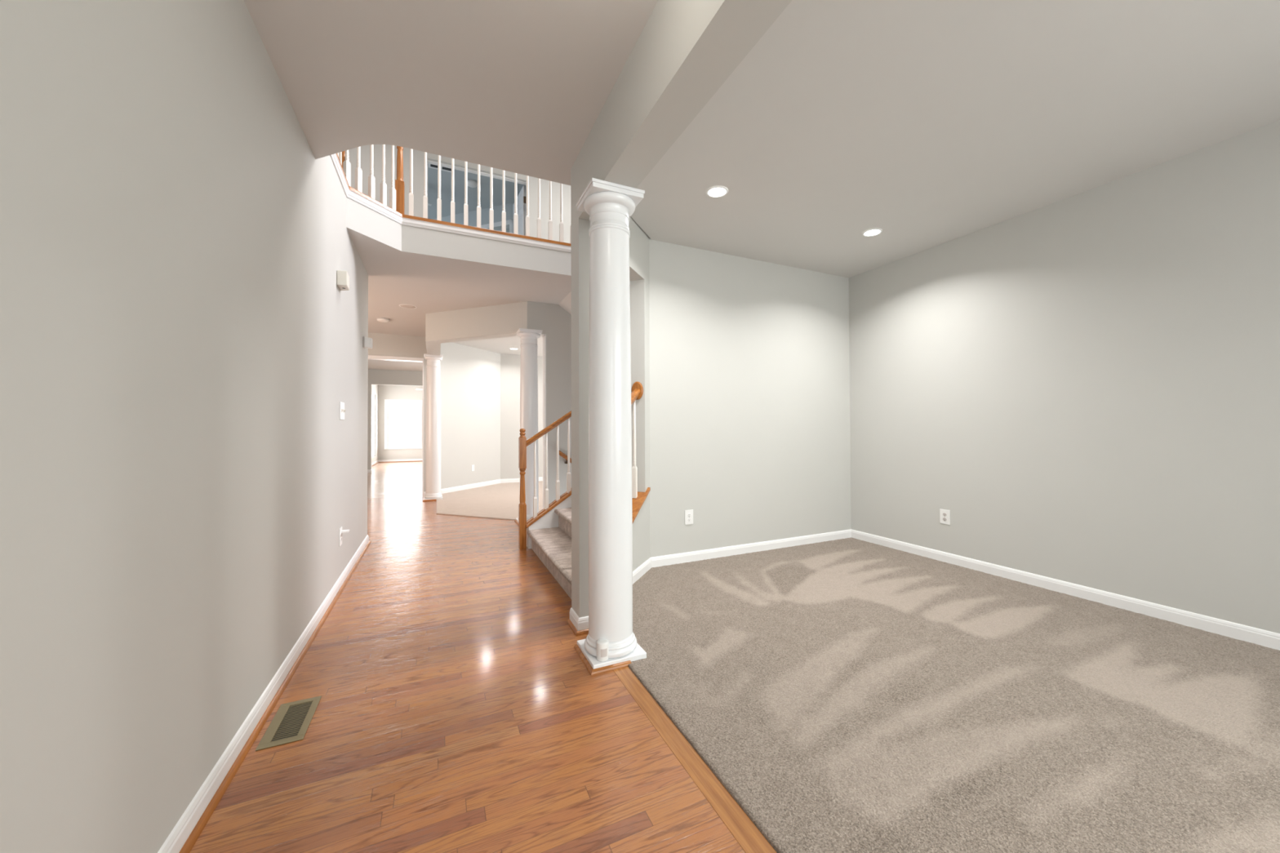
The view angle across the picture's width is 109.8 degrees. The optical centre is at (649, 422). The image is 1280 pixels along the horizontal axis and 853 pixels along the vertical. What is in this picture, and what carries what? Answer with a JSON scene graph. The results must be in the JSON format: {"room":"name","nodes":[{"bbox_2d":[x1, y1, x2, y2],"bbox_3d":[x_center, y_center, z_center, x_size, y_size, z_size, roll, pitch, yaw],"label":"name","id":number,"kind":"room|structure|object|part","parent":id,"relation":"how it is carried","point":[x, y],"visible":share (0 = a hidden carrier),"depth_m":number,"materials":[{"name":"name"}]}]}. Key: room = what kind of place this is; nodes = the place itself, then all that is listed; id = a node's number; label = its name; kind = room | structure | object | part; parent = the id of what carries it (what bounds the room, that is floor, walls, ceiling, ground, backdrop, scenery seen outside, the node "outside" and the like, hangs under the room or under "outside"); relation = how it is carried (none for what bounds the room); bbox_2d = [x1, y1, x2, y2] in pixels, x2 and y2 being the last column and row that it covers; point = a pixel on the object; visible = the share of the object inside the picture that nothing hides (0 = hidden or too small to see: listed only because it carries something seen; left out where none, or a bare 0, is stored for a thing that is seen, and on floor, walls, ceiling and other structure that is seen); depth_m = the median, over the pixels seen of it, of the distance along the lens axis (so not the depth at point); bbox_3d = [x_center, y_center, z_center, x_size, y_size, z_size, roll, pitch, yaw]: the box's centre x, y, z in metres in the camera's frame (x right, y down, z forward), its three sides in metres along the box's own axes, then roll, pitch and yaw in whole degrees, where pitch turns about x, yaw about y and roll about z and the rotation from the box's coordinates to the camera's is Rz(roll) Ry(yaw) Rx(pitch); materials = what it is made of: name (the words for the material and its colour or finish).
{"room":"entrance hall","nodes":[
{"label":"entrance hall","id":0,"kind":"room"},
{"bbox_2d":[0,0,368,852],"bbox_3d":[-1.493,-0.180,1.504,0.125,2.740,6.791,0,-1,-25],"label":"wall","id":1,"kind":"structure","parent":0,"point":[181,346],"depth_m":1.14,"materials":[{"name":"beige paint"}]},
{"bbox_2d":[157,534,368,852],"bbox_3d":[-1.654,1.147,1.417,0.513,0.086,6.804,0,-1,-25],"label":"baseboard","id":2,"kind":"structure","parent":1,"relation":"attached to","point":[175,842],"depth_m":1.61,"materials":[{"name":"white wood"}]},
{"bbox_2d":[178,540,370,852],"bbox_3d":[-1.650,1.180,1.428,0.529,0.019,6.820,0,-1,-25],"label":"trim","id":3,"kind":"structure","parent":1,"relation":"attached to","point":[190,842],"depth_m":1.67,"materials":[{"name":"brown wood"}]},
{"bbox_2d":[336,270,349,290],"bbox_3d":[-2.212,-1.022,3.251,0.064,0.107,0.162,0,-1,-25],"label":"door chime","id":4,"kind":"object","parent":1,"relation":"attached to","point":[342,277],"visible":1,"depth_m":3.19,"materials":[{"name":"white plastic"}]},
{"bbox_2d":[339,401,346,419],"bbox_3d":[-2.285,-0.086,3.351,0.020,0.130,0.160,0,-1,-25],"label":"light switch","id":5,"kind":"object","parent":1,"relation":"attached to","point":[342,410],"visible":1,"depth_m":3.32,"materials":[{"name":"white plastic"}]},
{"bbox_2d":[338,526,349,546],"bbox_3d":[-2.252,0.839,3.316,0.052,0.130,0.085,0,-1,-25],"label":"wall outlet","id":6,"kind":"object","parent":1,"relation":"attached to","point":[341,531],"visible":1,"depth_m":3.30,"materials":[{"name":"white plastic"}]},
{"bbox_3d":[-2.273,0.839,3.306,0.005,0.130,0.085,0,-1,-25],"label":"plate","id":7,"kind":"part","parent":6,"relation":"part of","materials":[{"name":"white plastic"}]},
{"bbox_2d":[363,336,372,348],"bbox_3d":[-2.726,-0.770,4.348,0.072,0.105,0.089,0,-1,-25],"label":"sensor","id":8,"kind":"object","parent":1,"relation":"attached to","point":[367,342],"visible":1,"depth_m":4.31,"materials":[{"name":"white plastic"}]},
{"bbox_2d":[371,384,377,463],"bbox_3d":[-8.562,-0.011,13.652,0.120,2.740,4.000,0,-1,-25],"label":"wall","id":9,"kind":"structure","parent":0,"point":[375,387],"depth_m":14.95,"materials":[{"name":"beige paint"}]},
{"bbox_2d":[371,393,374,457],"bbox_3d":[-8.626,0.086,13.786,0.060,2.050,2.500,0,-1,-25],"label":"window","id":10,"kind":"structure","parent":9,"relation":"in","point":[373,394],"depth_m":14.87,"materials":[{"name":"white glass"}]},
{"bbox_2d":[367,368,422,469],"bbox_3d":[-5.286,-0.032,12.944,7.500,2.740,0.120,0,-1,-25],"label":"wall","id":11,"kind":"structure","parent":0,"point":[382,377],"depth_m":12.03,"materials":[{"name":"beige paint"}]},
{"bbox_2d":[371,460,422,466],"bbox_3d":[-5.628,1.354,15.024,6.337,0.019,3.967,0,-1,-25],"label":"trim","id":12,"kind":"structure","parent":11,"relation":"attached to","point":[418,460],"depth_m":15.69,"materials":[{"name":"brown wood"}]},
{"bbox_2d":[368,332,426,491],"bbox_3d":[-5.065,-0.100,7.187,2.980,2.740,0.120,0,-1,-25],"label":"wall","id":13,"kind":"structure","parent":0,"point":[383,344],"depth_m":7.58,"materials":[{"name":"beige paint"}]},
{"bbox_2d":[368,355,423,497],"bbox_3d":[-4.586,0.086,7.411,1.539,2.370,0.150,0,-1,-25],"label":"trim","id":14,"kind":"structure","parent":13,"relation":"attached to","point":[370,357],"depth_m":7.66,"materials":[{"name":"white wood"}]},
{"bbox_2d":[377,384,422,460],"bbox_3d":[-6.572,0.018,16.871,6.470,2.740,0.120,0,-1,-25],"label":"wall","id":15,"kind":"structure","parent":0,"point":[384,392],"depth_m":15.68,"materials":[{"name":"beige paint"}]},
{"bbox_2d":[371,458,422,466],"bbox_3d":[-5.637,1.320,15.027,6.350,0.086,3.980,0,-1,-25],"label":"baseboard","id":16,"kind":"structure","parent":15,"relation":"attached to","point":[409,460],"depth_m":15.68,"materials":[{"name":"white wood"}]},
{"bbox_2d":[387,401,417,447],"bbox_3d":[-8.705,0.070,15.862,0.950,1.570,0.060,0,-1,-25],"label":"window","id":17,"kind":"structure","parent":15,"relation":"in","point":[388,402],"depth_m":15.85,"materials":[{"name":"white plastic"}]},
{"bbox_2d":[384,399,422,449],"bbox_3d":[-8.190,0.070,16.023,2.200,1.730,0.030,0,-1,-25],"label":"trim","id":18,"kind":"structure","parent":15,"relation":"attached to","point":[420,402],"depth_m":15.85,"materials":[{"name":"white wood"}]},
{"bbox_2d":[330,153,571,253],"bbox_3d":[-0.176,-1.790,4.188,4.545,0.056,1.380,0,-1,-25],"label":"trim","id":19,"kind":"structure","parent":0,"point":[350,194],"depth_m":4.09,"materials":[{"name":"white wood"}]},
{"bbox_2d":[336,153,570,246],"bbox_3d":[-0.227,-1.833,4.226,4.605,0.034,1.490,0,-1,-25],"label":"trim","id":20,"kind":"structure","parent":19,"relation":"on","point":[351,188],"depth_m":4.14,"materials":[{"name":"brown wood"}]},
{"bbox_2d":[337,144,570,243],"bbox_3d":[-0.268,-2.366,4.222,4.584,1.034,1.406,0,-1,-25],"label":"balcony railing","id":21,"kind":"object","parent":20,"relation":"on","point":[397,194],"visible":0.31,"depth_m":4.11,"materials":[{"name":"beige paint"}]},
{"bbox_3d":[-2.505,-2.364,3.671,0.070,1.035,0.070,0,-1,-25],"label":"newel post","id":22,"kind":"part","parent":21,"relation":"part of","materials":[{"name":"brown wood"}]},
{"bbox_3d":[-2.240,-2.361,4.030,0.070,1.035,0.070,0,-1,-25],"label":"newel post","id":23,"kind":"part","parent":21,"relation":"part of","materials":[{"name":"brown wood"}]},
{"bbox_2d":[348,144,570,243],"bbox_3d":[-2.437,-2.999,6.925,7.500,2.450,0.130,0,-1,-25],"label":"wall","id":24,"kind":"structure","parent":0,"point":[418,156],"depth_m":6.54,"materials":[{"name":"beige paint"}]},
{"bbox_2d":[426,160,526,196],"bbox_3d":[-2.604,-2.831,6.879,1.580,2.115,0.094,0,-1,-25],"label":"trim","id":25,"kind":"structure","parent":24,"relation":"attached to","point":[429,162],"depth_m":6.81,"materials":[{"name":"white wood"}]},
{"bbox_2d":[513,185,526,235],"bbox_3d":[-2.192,-2.788,7.499,0.093,2.010,0.741,0,-1,-31],"label":"door leaf","id":26,"kind":"structure","parent":24,"relation":"in","point":[522,198],"depth_m":7.27,"materials":[{"name":"white paint"}]},
{"bbox_3d":[-2.118,-3.584,7.398,0.034,0.150,0.160,0,-1,-29],"label":"raised panel","id":27,"kind":"part","parent":26,"relation":"part of","materials":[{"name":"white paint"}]},
{"bbox_3d":[-2.116,-3.075,7.392,0.034,0.570,0.160,0,-1,-29],"label":"raised panel","id":28,"kind":"part","parent":26,"relation":"part of","materials":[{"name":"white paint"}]},
{"bbox_2d":[189,461,745,852],"bbox_3d":[-2.905,1.295,7.901,7.500,0.070,19.800,0,-1,-25],"label":"floor","id":29,"kind":"structure","parent":0,"point":[458,710],"depth_m":1.75,"materials":[{"name":"brown wood"}]},
{"bbox_2d":[255,695,321,751],"bbox_3d":[-1.429,1.190,1.794,0.141,0.005,0.300,0,-1,-25],"label":"floor vent","id":30,"kind":"object","parent":29,"relation":"in","point":[295,722],"visible":1,"depth_m":1.78,"materials":[{"name":"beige metal"}]},
{"bbox_2d":[423,353,442,500],"bbox_3d":[-3.566,0.080,7.406,0.276,2.372,0.276,0,-1,-25],"label":"column","id":31,"kind":"structure","parent":29,"relation":"on","point":[433,455],"depth_m":7.32,"materials":[{"name":"white paint"}]},
{"bbox_2d":[422,497,436,501],"bbox_3d":[-3.607,1.257,7.363,0.199,0.019,0.294,0,-1,-25],"label":"trim","id":32,"kind":"structure","parent":31,"relation":"attached to","point":[423,498],"depth_m":7.24,"materials":[{"name":"brown wood"}]},
{"bbox_3d":[-3.561,1.192,7.393,0.272,0.078,0.272,0,-1,-25],"label":"moulding","id":33,"kind":"part","parent":31,"relation":"part of","materials":[{"name":"white paint"}]},
{"bbox_2d":[515,328,542,522],"bbox_3d":[-1.504,0.051,5.593,0.280,2.372,0.280,0,-1,-25],"label":"column","id":34,"kind":"structure","parent":29,"relation":"on","point":[528,357],"depth_m":5.50,"materials":[{"name":"white paint"}]},
{"bbox_3d":[-1.499,1.162,5.581,0.272,0.078,0.272,0,-1,-25],"label":"moulding","id":35,"kind":"part","parent":34,"relation":"part of","materials":[{"name":"white paint"}]},
{"bbox_2d":[526,495,571,599],"bbox_3d":[0.821,0.128,4.431,3.709,2.173,1.807,0,-1,-25],"label":"staircase","id":36,"kind":"structure","parent":29,"relation":"on","point":[549,537],"depth_m":4.01,"materials":[{"name":"carpet"}]},
{"bbox_2d":[518,410,571,549],"bbox_3d":[0.091,-0.166,5.023,3.024,2.781,0.150,0,-1,-25],"label":"stair railing","id":37,"kind":"object","parent":36,"relation":"on","point":[523,524],"visible":0.35,"depth_m":4.42,"materials":[{"name":"brown wood"}]},
{"bbox_3d":[-1.237,0.641,4.368,0.064,1.163,0.064,0,-1,-25],"label":"newel post","id":38,"kind":"part","parent":37,"relation":"part of","materials":[{"name":"brown wood"}]},
{"bbox_3d":[-0.036,-0.656,4.969,2.622,1.800,0.062,0,-1,-25],"label":"handrail","id":39,"kind":"part","parent":37,"relation":"part of","materials":[{"name":"brown wood"}]},
{"bbox_2d":[631,381,650,523],"bbox_3d":[-0.231,0.338,3.274,0.169,1.344,0.920,0,-1,20],"label":"stair railing","id":40,"kind":"object","parent":36,"relation":"on","point":[638,499],"visible":0.21,"depth_m":3.57,"materials":[{"name":"brown wood"}]},
{"bbox_3d":[-0.246,-0.038,3.240,0.062,0.476,0.840,0,-1,20],"label":"handrail","id":41,"kind":"part","parent":40,"relation":"part of","materials":[{"name":"brown wood"}]},
{"bbox_2d":[570,155,590,617],"bbox_3d":[-0.362,-0.170,2.718,0.203,2.740,0.220,0,-1,-25],"label":"wall pier","id":42,"kind":"object","parent":29,"relation":"on","point":[580,228],"visible":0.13,"depth_m":2.60,"materials":[{"name":"beige paint"}]},
{"bbox_2d":[569,607,588,631],"bbox_3d":[-0.362,1.156,2.662,0.186,0.086,0.177,0,-1,-25],"label":"baseboard","id":43,"kind":"object","parent":42,"relation":"attached to","point":[582,623],"visible":0.51,"depth_m":2.57,"materials":[{"name":"white wood"}]},
{"bbox_2d":[576,177,646,669],"bbox_3d":[-0.207,0.008,2.339,0.280,2.372,0.280,0,-1,-25],"label":"column","id":44,"kind":"structure","parent":29,"relation":"on","point":[609,206],"depth_m":2.25,"materials":[{"name":"white paint"}]},
{"bbox_2d":[573,644,631,675],"bbox_3d":[-0.247,1.185,2.295,0.206,0.019,0.296,0,-1,-25],"label":"trim","id":45,"kind":"structure","parent":44,"relation":"attached to","point":[609,668],"depth_m":2.18,"materials":[{"name":"brown wood"}]},
{"bbox_2d":[596,639,608,662],"bbox_3d":[-0.232,1.113,2.202,0.059,0.087,0.060,0,-1,-25],"label":"sensor","id":46,"kind":"object","parent":44,"relation":"attached to","point":[602,646],"visible":0.99,"depth_m":2.18,"materials":[{"name":"white plastic"}]},
{"bbox_3d":[-0.203,1.119,2.326,0.272,0.078,0.272,0,-1,-25],"label":"moulding","id":47,"kind":"part","parent":44,"relation":"part of","materials":[{"name":"white paint"}]},
{"bbox_2d":[586,633,777,852],"bbox_3d":[0.456,1.205,0.913,0.078,0.061,4.090,0,-1,-25],"label":"trim","id":48,"kind":"structure","parent":29,"relation":"on","point":[748,837],"depth_m":1.51,"materials":[{"name":"brown wood"}]},
{"bbox_2d":[427,163,526,230],"bbox_3d":[-3.248,-4.251,8.643,7.700,0.100,3.700,0,-1,-25],"label":"ceiling","id":49,"kind":"structure","parent":0,"point":[446,176],"depth_m":8.22,"materials":[{"name":"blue paint"}]},
{"bbox_2d":[428,164,451,172],"bbox_3d":[-3.440,-4.209,7.413,0.380,0.010,0.200,0,-1,-25],"label":"ceiling vent","id":50,"kind":"object","parent":49,"relation":"in","point":[430,166],"visible":0.32,"depth_m":7.43,"materials":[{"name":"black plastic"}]},
{"bbox_2d":[467,179,477,187],"bbox_3d":[-3.125,-4.175,7.893,0.190,0.070,0.190,0,-1,-25],"label":"smoke detector","id":51,"kind":"object","parent":49,"relation":"attached to","point":[473,184],"visible":0.89,"depth_m":7.85,"materials":[{"name":"white plastic"}]},
{"bbox_2d":[432,202,526,232],"bbox_3d":[-3.917,-2.967,9.116,6.761,2.450,1.879,0,-1,5],"label":"wall","id":52,"kind":"structure","parent":0,"point":[472,215],"depth_m":8.82,"materials":[{"name":"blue paint"}]},
{"bbox_2d":[474,219,513,233],"bbox_3d":[-3.051,-2.812,8.791,0.980,2.125,0.126,0,-1,20],"label":"trim","id":53,"kind":"structure","parent":52,"relation":"attached to","point":[510,222],"depth_m":8.63,"materials":[{"name":"white wood"}]},
{"bbox_2d":[440,342,542,488],"bbox_3d":[-2.317,-0.082,9.694,4.879,2.740,1.013,0,-1,-41],"label":"wall","id":54,"kind":"structure","parent":0,"point":[480,388],"depth_m":8.89,"materials":[{"name":"beige paint"}]},
{"bbox_2d":[440,476,542,493],"bbox_3d":[-2.257,1.236,9.642,4.780,0.086,0.909,0,-1,-41],"label":"baseboard","id":55,"kind":"structure","parent":54,"relation":"attached to","point":[508,480],"depth_m":8.85,"materials":[{"name":"white wood"}]},
{"bbox_2d":[526,301,571,504],"bbox_3d":[0.031,0.621,6.370,3.500,4.240,0.174,0,-1,-25],"label":"wall","id":56,"kind":"structure","parent":0,"point":[554,321],"depth_m":5.71,"materials":[{"name":"beige paint"}]},
{"bbox_2d":[539,333,546,508],"bbox_3d":[-1.402,0.065,5.700,0.136,2.348,0.178,0,-1,-25],"label":"trim","id":57,"kind":"structure","parent":56,"relation":"attached to","point":[544,335],"depth_m":5.73,"materials":[{"name":"white wood"}]},
{"bbox_2d":[559,450,571,463],"bbox_3d":[-0.289,1.063,6.062,1.940,1.452,0.096,0,-1,-25],"label":"wall handrail","id":58,"kind":"object","parent":56,"relation":"attached to","point":[562,455],"visible":0.04,"depth_m":5.66,"materials":[{"name":"brown wood"}]},
{"bbox_2d":[558,291,571,315],"bbox_3d":[0.192,-0.697,5.788,2.510,1.820,1.046,0,-1,-25],"label":"ceiling","id":59,"kind":"structure","parent":0,"point":[566,304],"depth_m":5.58,"materials":[{"name":"paint"}]},
{"bbox_2d":[628,216,650,571],"bbox_3d":[-0.232,-1.534,3.314,0.125,5.480,1.020,0,-1,20],"label":"wall","id":60,"kind":"structure","parent":0,"point":[638,239],"depth_m":3.65,"materials":[{"name":"beige paint"}]},
{"bbox_2d":[566,618,588,635],"bbox_3d":[-0.392,1.189,2.638,0.142,0.019,0.193,0,-1,-25],"label":"trim","id":61,"kind":"structure","parent":60,"relation":"attached to","point":[569,622],"depth_m":2.56,"materials":[{"name":"brown wood"}]},
{"bbox_2d":[648,237,851,557],"bbox_3d":[1.054,-1.527,4.325,2.506,5.480,0.125,0,-1,-25],"label":"wall","id":62,"kind":"structure","parent":0,"point":[749,358],"depth_m":4.15,"materials":[{"name":"beige paint"}]},
{"bbox_2d":[684,509,693,524],"bbox_3d":[0.338,0.818,3.881,0.082,0.124,0.009,0,-1,-25],"label":"wall outlet","id":63,"kind":"object","parent":62,"relation":"attached to","point":[688,513],"visible":1,"depth_m":3.88,"materials":[{"name":"white plastic"}]},
{"bbox_2d":[632,528,851,584],"bbox_3d":[0.731,1.161,3.956,3.111,0.086,0.536,0,-1,-38],"label":"baseboard","id":64,"kind":"structure","parent":62,"relation":"attached to","point":[671,559],"depth_m":4.07,"materials":[{"name":"white wood"}]},
{"bbox_2d":[244,0,1279,371],"bbox_3d":[-2.890,-1.616,7.878,7.500,0.290,19.725,0,-1,-25],"label":"ceiling","id":65,"kind":"structure","parent":0,"point":[927,124],"depth_m":2.24,"materials":[{"name":"beige paint"}]},
{"bbox_2d":[376,317,390,322],"bbox_3d":[-3.817,-1.463,6.434,0.170,0.041,0.170,0,-1,-25],"label":"smoke detector","id":66,"kind":"object","parent":65,"relation":"attached to","point":[380,319],"visible":1,"depth_m":6.39,"materials":[{"name":"white plastic"}]},
{"bbox_2d":[399,303,417,308],"bbox_3d":[-3.110,-1.491,5.785,0.213,0.005,0.213,0,-1,-25],"label":"recessed light","id":67,"kind":"object","parent":65,"relation":"in","point":[403,305],"visible":1,"depth_m":5.79,"materials":[{"name":"white plastic"}]},
{"bbox_2d":[400,304,415,308],"bbox_3d":[-3.110,-1.492,5.785,0.173,0.003,0.173,0,-1,-25],"label":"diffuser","id":68,"kind":"object","parent":67,"relation":"attached to","point":[407,306],"depth_m":5.79,"materials":[{"name":"white plastic"}]},
{"bbox_2d":[425,301,526,355],"bbox_3d":[-2.826,-1.298,6.476,3.159,0.379,0.798,-1,-1,44],"label":"ceiling beam","id":69,"kind":"structure","parent":65,"relation":"attached to","point":[500,321],"depth_m":5.89,"materials":[{"name":"beige paint"}]},
{"bbox_2d":[578,0,791,220],"bbox_3d":[0.500,-1.382,0.863,0.173,0.367,3.900,0,-1,-25],"label":"ceiling beam","id":70,"kind":"structure","parent":65,"relation":"attached to","point":[685,51],"depth_m":1.67,"materials":[{"name":"beige paint"}]},
{"bbox_2d":[706,186,728,197],"bbox_3d":[0.448,-1.537,3.001,0.148,0.005,0.148,0,-1,-25],"label":"recessed light","id":71,"kind":"object","parent":65,"relation":"in","point":[715,191],"visible":1,"depth_m":2.99,"materials":[{"name":"white plastic"}]},
{"bbox_2d":[707,187,726,196],"bbox_3d":[0.448,-1.537,3.001,0.120,0.005,0.120,0,-1,-25],"label":"diffuser","id":72,"kind":"object","parent":71,"relation":"attached to","point":[712,192],"depth_m":3.00,"materials":[{"name":"white plastic"}]},
{"bbox_2d":[862,228,882,236],"bbox_3d":[1.798,-1.535,3.639,0.148,0.005,0.148,0,-1,-25],"label":"recessed light","id":73,"kind":"object","parent":65,"relation":"in","point":[873,232],"visible":1,"depth_m":3.63,"materials":[{"name":"white plastic"}]},
{"bbox_2d":[863,229,880,235],"bbox_3d":[1.798,-1.535,3.639,0.120,0.005,0.120,0,-1,-25],"label":"diffuser","id":74,"kind":"object","parent":73,"relation":"attached to","point":[870,232],"depth_m":3.63,"materials":[{"name":"white plastic"}]},
{"bbox_2d":[848,120,1279,633],"bbox_3d":[3.204,-0.186,2.556,0.125,2.740,4.879,0,-1,-25],"label":"wall","id":75,"kind":"structure","parent":0,"point":[1087,383],"depth_m":2.96,"materials":[{"name":"beige paint"}]},
{"bbox_2d":[939,508,950,524],"bbox_3d":[2.520,0.807,3.843,0.009,0.124,0.084,0,-1,-25],"label":"wall outlet","id":76,"kind":"object","parent":75,"relation":"attached to","point":[944,515],"visible":1,"depth_m":3.84,"materials":[{"name":"white plastic"}]},
{"bbox_2d":[851,529,1279,650],"bbox_3d":[3.126,1.135,2.556,0.013,0.086,4.779,0,-1,-25],"label":"baseboard","id":77,"kind":"structure","parent":75,"relation":"attached to","point":[1263,637],"depth_m":2.93,"materials":[{"name":"white wood"}]},
{"bbox_3d":[1.774,1.213,1.884,3.132,0.058,4.920,0,-1,-25],"label":"floor","id":78,"kind":"structure","parent":0,"visible":0},
{"bbox_2d":[628,537,1279,852],"bbox_3d":[1.729,1.178,1.918,3.083,0.013,4.820,0,-1,-25],"label":"floor","id":79,"kind":"structure","parent":78,"relation":"on","point":[848,695],"depth_m":1.85,"materials":[{"name":"beige carpet"}]}
]}

